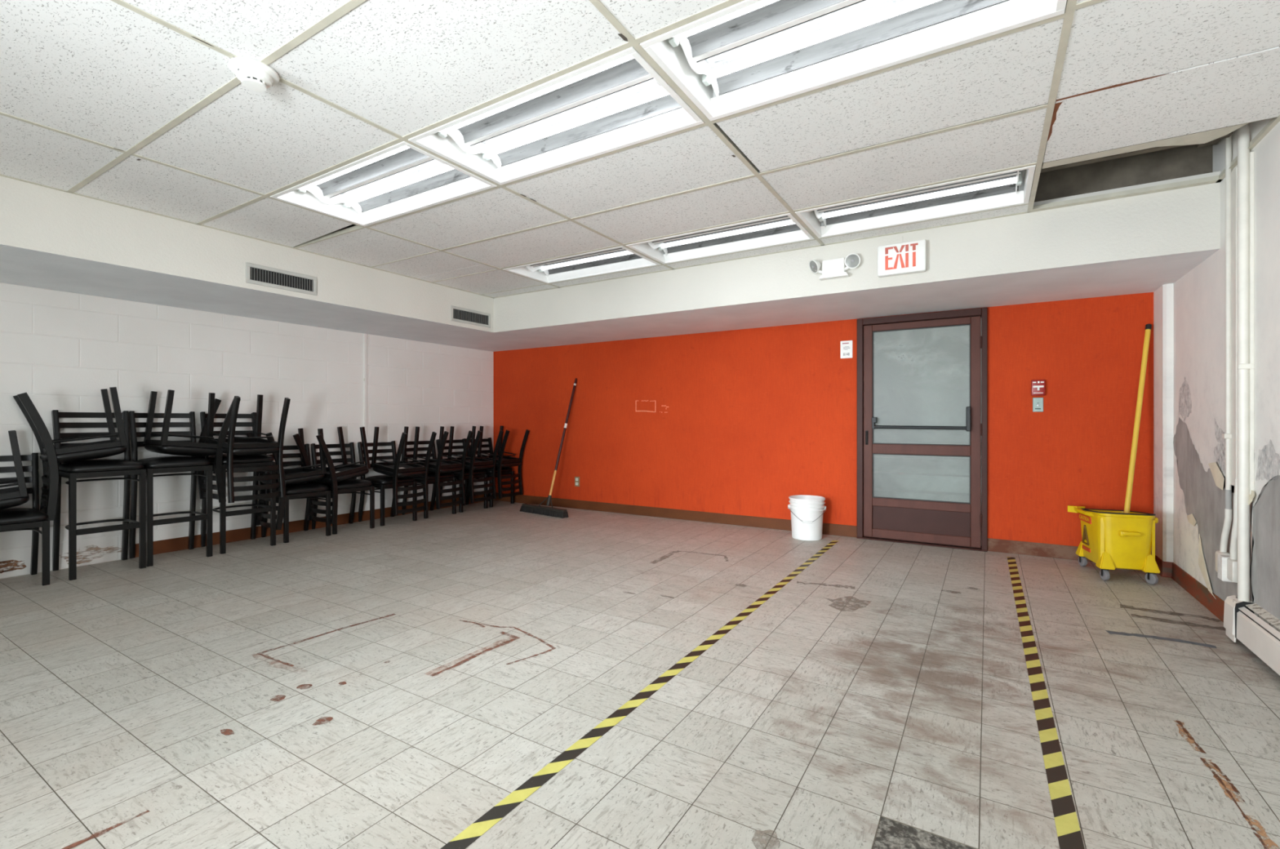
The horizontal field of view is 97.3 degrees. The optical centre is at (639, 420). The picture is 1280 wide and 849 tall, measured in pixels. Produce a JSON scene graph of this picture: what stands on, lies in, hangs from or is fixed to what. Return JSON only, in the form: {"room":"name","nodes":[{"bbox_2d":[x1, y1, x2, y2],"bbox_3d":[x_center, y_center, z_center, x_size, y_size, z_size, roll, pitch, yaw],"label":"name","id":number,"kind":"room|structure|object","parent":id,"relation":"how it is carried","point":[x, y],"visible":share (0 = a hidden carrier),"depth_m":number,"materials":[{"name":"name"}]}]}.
{"room":"empty dining room","nodes":[
{"label":"empty dining room","id":0,"kind":"room"},
{"bbox_2d":[0,282,493,578],"bbox_3d":[-4.185,-0.479,4.262,0.202,3.300,8.462,0,0,32],"label":"wall","id":1,"kind":"structure","parent":0,"point":[60,348],"depth_m":4.77,"materials":[{"name":"paint"}]},
{"bbox_2d":[39,501,258,528],"bbox_3d":[-3.821,0.744,4.647,0.010,0.025,2.100,0,0,32],"label":"cable","id":2,"kind":"object","parent":1,"relation":"attached to","point":[251,501],"visible":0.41,"depth_m":4.58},
{"bbox_2d":[134,493,493,557],"bbox_3d":[-2.977,1.018,6.020,0.012,0.105,3.802,0,0,32],"label":"baseboard","id":3,"kind":"structure","parent":1,"relation":"attached to","point":[168,545],"depth_m":5.15,"materials":[{"name":"brown plastic"}]},
{"bbox_2d":[363,333,367,436],"bbox_3d":[-2.953,-0.385,6.056,0.016,1.111,0.038,0,0,32],"label":"wire raceway","id":4,"kind":"object","parent":1,"relation":"attached to","point":[365,379],"visible":0.88,"depth_m":6.06,"materials":[{"name":"white plastic"}]},
{"bbox_2d":[0,500,1279,848],"bbox_3d":[-1.215,1.131,2.430,7.180,0.121,8.462,0,0,32],"label":"floor","id":5,"kind":"structure","parent":0,"point":[389,686],"depth_m":2.19,"materials":[{"name":"tile"}]},
{"bbox_2d":[0,453,49,586],"bbox_3d":[-4.168,0.649,3.660,0.481,0.855,0.412,0,0,35],"label":"chair","id":6,"kind":"object","parent":5,"relation":"on","point":[18,518],"visible":0.98,"depth_m":3.69,"materials":[{"name":"black metal"}]},
{"bbox_2d":[0,430,29,509],"bbox_3d":[-4.222,0.510,3.534,0.412,0.895,0.531,0,0,42],"label":"chair","id":7,"kind":"object","parent":6,"relation":"on","point":[10,497],"visible":1,"depth_m":3.56,"materials":[{"name":"black metal"}]},
{"bbox_2d":[51,409,146,580],"bbox_3d":[-3.910,0.497,4.079,0.482,1.153,0.412,0,0,34],"label":"bar stool","id":8,"kind":"object","parent":5,"relation":"on","point":[126,467],"visible":0.9,"depth_m":4.02,"materials":[{"name":"black metal"}]},
{"bbox_2d":[13,386,127,520],"bbox_3d":[-3.977,0.210,3.947,0.412,0.900,0.538,0,0,39],"label":"chair","id":9,"kind":"object","parent":8,"relation":"on","point":[50,456],"visible":0.98,"depth_m":3.87,"materials":[{"name":"black metal"}]},
{"bbox_2d":[128,410,212,566],"bbox_3d":[-3.689,0.497,4.436,0.482,1.153,0.412,0,0,36],"label":"bar stool","id":10,"kind":"object","parent":5,"relation":"on","point":[153,465],"visible":0.8,"depth_m":4.38,"materials":[{"name":"black metal"}]},
{"bbox_2d":[143,389,240,502],"bbox_3d":[-3.603,0.210,4.538,0.412,0.892,0.528,0,0,34],"label":"chair","id":11,"kind":"object","parent":10,"relation":"on","point":[200,449],"visible":0.86,"depth_m":4.46,"materials":[{"name":"black metal"}]},
{"bbox_2d":[200,411,275,554],"bbox_3d":[-3.444,0.497,4.834,0.482,1.153,0.412,0,0,36],"label":"bar stool","id":12,"kind":"object","parent":5,"relation":"on","point":[250,460],"visible":0.56,"depth_m":4.79,"materials":[{"name":"black metal"}]},
{"bbox_2d":[206,392,290,503],"bbox_3d":[-3.272,0.210,4.711,0.521,0.886,0.412,0,0,31],"label":"chair","id":13,"kind":"object","parent":12,"relation":"on","point":[257,445],"visible":0.92,"depth_m":4.65,"materials":[{"name":"black metal"}]},
{"bbox_2d":[261,443,330,542],"bbox_3d":[-3.195,0.649,5.237,0.481,0.855,0.412,0,0,34],"label":"chair","id":14,"kind":"object","parent":5,"relation":"on","point":[306,490],"visible":0.62,"depth_m":5.18,"materials":[{"name":"black metal"}]},
{"bbox_2d":[245,428,326,529],"bbox_3d":[-3.219,0.510,5.146,0.412,0.880,0.514,0,0,34],"label":"chair","id":15,"kind":"object","parent":14,"relation":"on","point":[302,474],"visible":0.5,"depth_m":5.09,"materials":[{"name":"black metal"}]},
{"bbox_2d":[311,442,374,534],"bbox_3d":[-2.961,0.649,5.617,0.481,0.855,0.412,0,0,36],"label":"chair","id":16,"kind":"object","parent":5,"relation":"on","point":[352,486],"visible":0.57,"depth_m":5.61,"materials":[{"name":"black metal"}]},
{"bbox_2d":[293,426,370,524],"bbox_3d":[-2.974,0.510,5.462,0.412,0.906,0.544,0,0,30],"label":"chair","id":17,"kind":"object","parent":16,"relation":"on","point":[346,471],"visible":0.84,"depth_m":5.38,"materials":[{"name":"black metal"}]},
{"bbox_2d":[357,440,417,526],"bbox_3d":[-2.704,0.649,6.034,0.481,0.855,0.412,0,0,35],"label":"chair","id":18,"kind":"object","parent":5,"relation":"on","point":[381,482],"visible":0.56,"depth_m":5.97,"materials":[{"name":"black metal"}]},
{"bbox_2d":[371,426,436,515],"bbox_3d":[-2.494,0.510,5.953,0.538,0.900,0.412,0,0,29],"label":"chair","id":19,"kind":"object","parent":18,"relation":"on","point":[397,468],"visible":1,"depth_m":5.88,"materials":[{"name":"black metal"}]},
{"bbox_2d":[401,440,456,518],"bbox_3d":[-2.429,0.649,6.480,0.481,0.855,0.412,0,0,35],"label":"chair","id":20,"kind":"object","parent":5,"relation":"on","point":[447,477],"visible":0.4,"depth_m":6.49,"materials":[{"name":"black metal"}]},
{"bbox_2d":[412,426,472,508],"bbox_3d":[-2.234,0.510,6.383,0.531,0.895,0.412,0,0,26],"label":"chair","id":21,"kind":"object","parent":20,"relation":"on","point":[439,465],"visible":0.93,"depth_m":6.30,"materials":[{"name":"black metal"}]},
{"bbox_2d":[435,438,487,512],"bbox_3d":[-2.176,0.649,6.891,0.481,0.855,0.412,0,0,35],"label":"chair","id":22,"kind":"object","parent":5,"relation":"on","point":[477,473],"visible":0.39,"depth_m":6.90,"materials":[{"name":"black metal"}]},
{"bbox_2d":[447,426,503,502],"bbox_3d":[-1.982,0.510,6.790,0.531,0.895,0.412,0,0,27],"label":"chair","id":23,"kind":"object","parent":22,"relation":"on","point":[473,463],"visible":0.91,"depth_m":6.71,"materials":[{"name":"black metal"}]},
{"bbox_2d":[465,437,514,507],"bbox_3d":[-1.938,0.649,7.275,0.481,0.855,0.412,0,0,32],"label":"chair","id":24,"kind":"object","parent":5,"relation":"on","point":[507,470],"visible":0.39,"depth_m":7.23,"materials":[{"name":"black metal"}]},
{"bbox_2d":[477,425,529,498],"bbox_3d":[-1.742,0.510,7.180,0.531,0.895,0.412,0,0,29],"label":"chair","id":25,"kind":"object","parent":24,"relation":"on","point":[502,461],"visible":0.91,"depth_m":7.11,"materials":[{"name":"black metal"}]},
{"bbox_2d":[520,377,577,518],"bbox_3d":[-0.957,0.274,6.657,0.754,1.592,0.573,0,0,40],"label":"push broom","id":26,"kind":"object","parent":5,"relation":"on","point":[526,508],"visible":1,"depth_m":6.53,"materials":[{"name":"red paint"}]},
{"bbox_2d":[546,495,551,506],"bbox_3d":[-1.047,0.915,6.483,0.042,0.124,0.075,0,0,32],"label":"socket","id":27,"kind":"object","parent":26,"relation":"attached to","point":[548,497],"depth_m":6.47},
{"bbox_2d":[440,540,839,848],"bbox_3d":[0.505,1.070,3.002,0.054,0.001,4.800,0,0,31],"label":"tape","id":28,"kind":"object","parent":5,"relation":"on","point":[470,834],"visible":1,"depth_m":1.92,"materials":[{"name":"yellow plastic"}]},
{"bbox_2d":[787,494,826,540],"bbox_3d":[1.528,0.885,5.156,0.336,0.372,0.341,0,0,32],"label":"pail","id":29,"kind":"object","parent":5,"relation":"on","point":[807,512],"visible":1,"depth_m":5.05,"materials":[{"name":"plastic"}]},
{"bbox_2d":[1006,556,1084,848],"bbox_3d":[1.695,1.070,2.421,0.056,0.001,4.700,0,0,31],"label":"tape","id":30,"kind":"object","parent":5,"relation":"on","point":[1068,829],"visible":1,"depth_m":1.90,"materials":[{"name":"yellow plastic"}]},
{"bbox_2d":[1067,505,1159,584],"bbox_3d":[3.296,0.840,3.933,0.383,0.461,0.514,0,0,21],"label":"bucket","id":31,"kind":"object","parent":5,"relation":"on","point":[1112,539],"visible":1,"depth_m":3.75,"materials":[{"name":"yellow plastic"}]},
{"bbox_2d":[1080,509,1155,570],"bbox_3d":[3.304,0.801,3.918,0.314,0.369,0.439,0,0,21],"label":"tub","id":32,"kind":"object","parent":31,"relation":"in","point":[1104,543],"depth_m":3.75,"materials":[{"name":"yellow plastic"}]},
{"bbox_2d":[1123,323,1151,513],"bbox_3d":[3.489,0.129,3.971,0.536,1.673,0.034,0,0,-32],"label":"pole","id":33,"kind":"object","parent":31,"relation":"in","point":[1148,326],"visible":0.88,"depth_m":3.98,"materials":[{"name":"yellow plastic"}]},
{"bbox_2d":[0,0,1279,297],"bbox_3d":[-1.215,-1.765,2.430,7.180,0.928,8.462,0,0,32],"label":"ceiling","id":34,"kind":"structure","parent":0,"point":[137,104],"depth_m":2.40,"materials":[{"name":"white tile"}]},
{"bbox_2d":[227,57,279,92],"bbox_3d":[-1.434,-1.273,2.095,0.160,0.060,0.160,0,0,32],"label":"smoke detector","id":35,"kind":"object","parent":34,"relation":"attached to","point":[255,75],"visible":1,"depth_m":2.06,"materials":[{"name":"white plastic"}]},
{"bbox_2d":[0,175,563,351],"bbox_3d":[-3.575,-1.534,3.886,1.236,1.189,8.062,0,0,32],"label":"bulkhead","id":36,"kind":"object","parent":34,"relation":"attached to","point":[51,238],"visible":0.44,"depth_m":3.95,"materials":[{"name":"paint"}]},
{"bbox_2d":[245,262,316,295],"bbox_3d":[-2.654,-1.050,4.191,0.010,0.143,0.493,0,0,32],"label":"air vent","id":37,"kind":"object","parent":36,"relation":"attached to","point":[259,274],"visible":1,"depth_m":4.17,"materials":[{"name":"metal"}]},
{"bbox_2d":[450,305,490,328],"bbox_3d":[-1.711,-1.055,5.720,0.010,0.148,0.512,0,0,32],"label":"air vent","id":38,"kind":"object","parent":36,"relation":"attached to","point":[459,314],"visible":1,"depth_m":5.71,"materials":[{"name":"metal"}]},
{"bbox_2d":[270,141,497,226],"bbox_3d":[-1.470,-1.379,3.197,1.232,0.157,0.585,0,0,32],"label":"ceiling light","id":39,"kind":"object","parent":34,"relation":"attached to","point":[402,178],"visible":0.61,"depth_m":3.32,"materials":[{"name":"white metal"}]},
{"bbox_2d":[297,188,306,193],"bbox_3d":[-2.024,-1.405,3.374,0.026,0.069,0.040,0,0,32],"label":"socket","id":40,"kind":"object","parent":39,"relation":"attached to","point":[300,190],"depth_m":3.37,"materials":[{"name":"plastic"}]},
{"bbox_2d":[343,203,351,208],"bbox_3d":[-1.877,-1.405,3.612,0.026,0.069,0.040,0,0,32],"label":"socket","id":41,"kind":"object","parent":39,"relation":"attached to","point":[345,205],"depth_m":3.60,"materials":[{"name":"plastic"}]},
{"bbox_2d":[408,46,704,185],"bbox_3d":[-0.397,-1.379,2.535,1.232,0.157,0.585,0,0,32],"label":"ceiling light","id":42,"kind":"object","parent":34,"relation":"attached to","point":[618,100],"visible":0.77,"depth_m":2.60,"materials":[{"name":"white metal"}]},
{"bbox_2d":[437,131,447,137],"bbox_3d":[-0.950,-1.405,2.712,0.026,0.069,0.040,0,0,32],"label":"socket","id":43,"kind":"object","parent":42,"relation":"attached to","point":[440,134],"depth_m":2.71,"materials":[{"name":"plastic"}]},
{"bbox_2d":[482,153,490,160],"bbox_3d":[-0.803,-1.405,2.950,0.026,0.069,0.040,0,0,32],"label":"socket","id":44,"kind":"object","parent":42,"relation":"attached to","point":[486,157],"depth_m":2.94,"materials":[{"name":"plastic"}]},
{"bbox_2d":[503,245,660,283],"bbox_3d":[-0.503,-1.379,4.766,1.232,0.157,0.585,0,0,32],"label":"ceiling light","id":45,"kind":"object","parent":34,"relation":"attached to","point":[618,259],"visible":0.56,"depth_m":4.94,"materials":[{"name":"white metal"}]},
{"bbox_2d":[625,213,814,264],"bbox_3d":[0.570,-1.379,4.104,1.232,0.157,0.585,0,0,32],"label":"ceiling light","id":46,"kind":"object","parent":34,"relation":"attached to","point":[784,228],"visible":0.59,"depth_m":4.24,"materials":[{"name":"white metal"}]},
{"bbox_2d":[640,0,1066,120],"bbox_3d":[0.676,-1.379,1.873,1.232,0.157,0.585,0,0,32],"label":"ceiling light","id":47,"kind":"object","parent":34,"relation":"attached to","point":[745,55],"visible":0.91,"depth_m":2.04,"materials":[{"name":"white metal"}]},
{"bbox_2d":[668,37,679,47],"bbox_3d":[0.123,-1.405,2.050,0.026,0.069,0.040,0,0,32],"label":"socket","id":48,"kind":"object","parent":47,"relation":"attached to","point":[674,42],"depth_m":2.04,"materials":[{"name":"plastic"}]},
{"bbox_2d":[702,74,711,85],"bbox_3d":[0.270,-1.405,2.288,0.026,0.069,0.040,0,0,32],"label":"socket","id":49,"kind":"object","parent":47,"relation":"attached to","point":[706,78],"depth_m":2.28,"materials":[{"name":"plastic"}]},
{"bbox_2d":[493,170,1220,345],"bbox_3d":[1.116,-1.152,5.034,5.544,0.424,1.183,0,0,32],"label":"bulkhead","id":50,"kind":"object","parent":34,"relation":"attached to","point":[1143,243],"visible":0.86,"depth_m":4.06,"materials":[{"name":"paint"}]},
{"bbox_2d":[808,253,860,280],"bbox_3d":[1.408,-1.120,4.101,0.368,0.151,0.099,0,0,32],"label":"emergency light","id":51,"kind":"object","parent":50,"relation":"attached to","point":[833,268],"visible":1,"depth_m":4.09,"materials":[{"name":"white plastic"}]},
{"bbox_2d":[818,271,849,280],"bbox_3d":[1.418,-1.057,4.115,0.206,0.024,0.064,0,0,32],"label":"tray","id":52,"kind":"object","parent":51,"relation":"on","point":[825,275],"depth_m":4.10,"materials":[{"name":"white plastic"}]},
{"bbox_2d":[877,235,926,277],"bbox_3d":[1.801,-1.145,3.883,0.306,0.268,0.057,0,0,32],"label":"exit sign","id":53,"kind":"object","parent":50,"relation":"attached to","point":[907,257],"visible":1,"depth_m":3.86,"materials":[{"name":"white plastic"}]},
{"bbox_2d":[795,164,1035,238],"bbox_3d":[1.644,-1.379,3.442,1.232,0.157,0.585,0,0,32],"label":"ceiling light","id":54,"kind":"object","parent":34,"relation":"attached to","point":[1013,187],"visible":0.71,"depth_m":3.54,"materials":[{"name":"white metal"}]},
{"bbox_2d":[1016,171,1022,185],"bbox_3d":[2.197,-1.405,3.265,0.026,0.069,0.040,0,0,32],"label":"socket","id":55,"kind":"object","parent":54,"relation":"attached to","point":[1020,182],"depth_m":3.25,"materials":[{"name":"plastic"}]},
{"bbox_2d":[493,292,1153,553],"bbox_3d":[0.940,-0.479,5.925,7.180,3.300,0.150,0,0,32],"label":"wall","id":56,"kind":"structure","parent":0,"point":[754,420],"depth_m":5.51,"materials":[{"name":"orange paint"}]},
{"bbox_2d":[574,476,579,486],"bbox_3d":[-0.770,0.741,6.886,0.074,0.120,0.011,0,0,32],"label":"power outlet","id":57,"kind":"object","parent":56,"relation":"attached to","point":[576,478],"visible":1,"depth_m":6.88,"materials":[{"name":"white plastic"}]},
{"bbox_2d":[635,400,668,412],"bbox_3d":[0.129,-0.164,6.326,0.433,0.143,0.019,0,0,32],"label":"tape","id":58,"kind":"object","parent":56,"relation":"attached to","point":[636,400],"visible":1,"depth_m":6.35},
{"bbox_2d":[493,492,857,537],"bbox_3d":[0.004,1.018,6.407,4.681,0.105,0.012,0,0,32],"label":"baseboard","id":59,"kind":"structure","parent":56,"relation":"attached to","point":[840,530],"depth_m":6.12,"materials":[{"name":"brown plastic"}]},
{"bbox_2d":[840,340,852,358],"bbox_3d":[1.916,-0.664,5.232,0.107,0.162,0.005,0,0,32],"label":"notice sign","id":60,"kind":"object","parent":56,"relation":"attached to","point":[846,345],"visible":1,"depth_m":5.23,"materials":[{"name":"white paper"}]},
{"bbox_2d":[856,306,987,551],"bbox_3d":[2.443,0.069,4.933,1.018,2.004,0.202,0,0,32],"label":"door","id":61,"kind":"structure","parent":56,"relation":"in","point":[937,523],"depth_m":4.86,"materials":[{"name":"brown paint"}]},
{"bbox_2d":[1032,397,1043,412],"bbox_3d":[3.152,-0.129,4.464,0.070,0.114,0.015,0,0,32],"label":"switch","id":62,"kind":"object","parent":56,"relation":"attached to","point":[1037,402],"visible":1,"depth_m":4.47,"materials":[{"name":"metal"}]},
{"bbox_2d":[1031,379,1045,395],"bbox_3d":[3.143,-0.263,4.449,0.090,0.124,0.050,0,0,32],"label":"fire alarm pull station","id":63,"kind":"object","parent":56,"relation":"attached to","point":[1037,386],"visible":1,"depth_m":4.43,"materials":[{"name":"red plastic"}]},
{"bbox_2d":[987,537,1151,561],"bbox_3d":[3.302,1.018,4.374,1.031,0.105,0.012,0,0,32],"label":"baseboard","id":64,"kind":"structure","parent":56,"relation":"attached to","point":[1032,548],"depth_m":4.48,"materials":[{"name":"brown wood"}]},
{"bbox_2d":[873,324,969,426],"bbox_3d":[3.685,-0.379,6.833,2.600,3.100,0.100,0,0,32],"label":"window","id":65,"kind":"structure","parent":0,"point":[922,376],"depth_m":6.92,"materials":[{"name":"glass"}]},
{"bbox_2d":[873,428,969,502],"bbox_3d":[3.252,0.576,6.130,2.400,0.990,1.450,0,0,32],"label":"window","id":66,"kind":"structure","parent":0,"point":[943,478],"depth_m":6.17,"materials":[{"name":"grey glass"}]},
{"bbox_2d":[1173,117,1279,619],"bbox_3d":[1.748,-0.479,0.603,0.217,3.300,8.462,0,0,32],"label":"wall","id":67,"kind":"structure","parent":0,"point":[1199,295],"depth_m":3.08,"materials":[{"name":"white paint"}]},
{"bbox_2d":[1153,283,1173,562],"bbox_3d":[3.696,0.066,3.978,0.055,2.011,0.272,0,0,32],"label":"pilaster","id":68,"kind":"object","parent":67,"relation":"attached to","point":[1163,295],"visible":0.77,"depth_m":3.89,"materials":[{"name":"white paint"}]},
{"bbox_2d":[1155,555,1224,622],"bbox_3d":[3.358,1.018,3.446,0.062,0.105,1.532,0,0,32],"label":"baseboard","id":69,"kind":"structure","parent":67,"relation":"attached to","point":[1198,591],"depth_m":3.45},
{"bbox_2d":[1219,134,1232,551],"bbox_3d":[3.055,-0.454,2.938,0.036,2.301,0.079,0,0,32],"label":"conduit","id":70,"kind":"object","parent":67,"relation":"attached to","point":[1228,436],"visible":0.94,"depth_m":2.91,"materials":[{"name":"white metal"}]},
{"bbox_2d":[1215,550,1237,582],"bbox_3d":[3.020,0.752,2.899,0.062,0.132,0.245,0,0,32],"label":"junction box","id":71,"kind":"object","parent":67,"relation":"attached to","point":[1226,568],"visible":0.8,"depth_m":2.87,"materials":[{"name":"white paint"}]},
{"bbox_2d":[1229,479,1237,559],"bbox_3d":[2.989,0.493,2.826,0.039,0.406,0.055,0,0,32],"label":"conduit","id":72,"kind":"object","parent":71,"relation":"attached to","point":[1233,544],"visible":0.68,"depth_m":2.82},
{"bbox_2d":[1231,166,1237,485],"bbox_3d":[3.036,-0.476,2.877,0.012,1.615,0.075,0,0,32],"label":"batten","id":73,"kind":"object","parent":67,"relation":"attached to","point":[1234,173],"visible":0.7,"depth_m":2.87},
{"bbox_2d":[1232,122,1254,602],"bbox_3d":[2.909,-0.624,2.717,0.072,3.010,0.072,0,0,32],"label":"pipe","id":74,"kind":"object","parent":67,"relation":"attached to","point":[1243,132],"visible":0.62,"depth_m":2.71,"materials":[{"name":"white metal"}]},
{"bbox_2d":[1223,595,1279,675],"bbox_3d":[1.654,0.963,0.698,0.078,0.201,4.925,0,0,32],"label":"baseboard heater","id":75,"kind":"object","parent":67,"relation":"attached to","point":[1258,629],"visible":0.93,"depth_m":2.55,"materials":[{"name":"metal"}]},
{"bbox_2d":[1248,151,1254,494],"bbox_3d":[2.939,-0.467,2.722,0.014,1.635,0.090,0,0,32],"label":"batten","id":76,"kind":"object","parent":67,"relation":"attached to","point":[1251,154],"visible":0.52,"depth_m":2.69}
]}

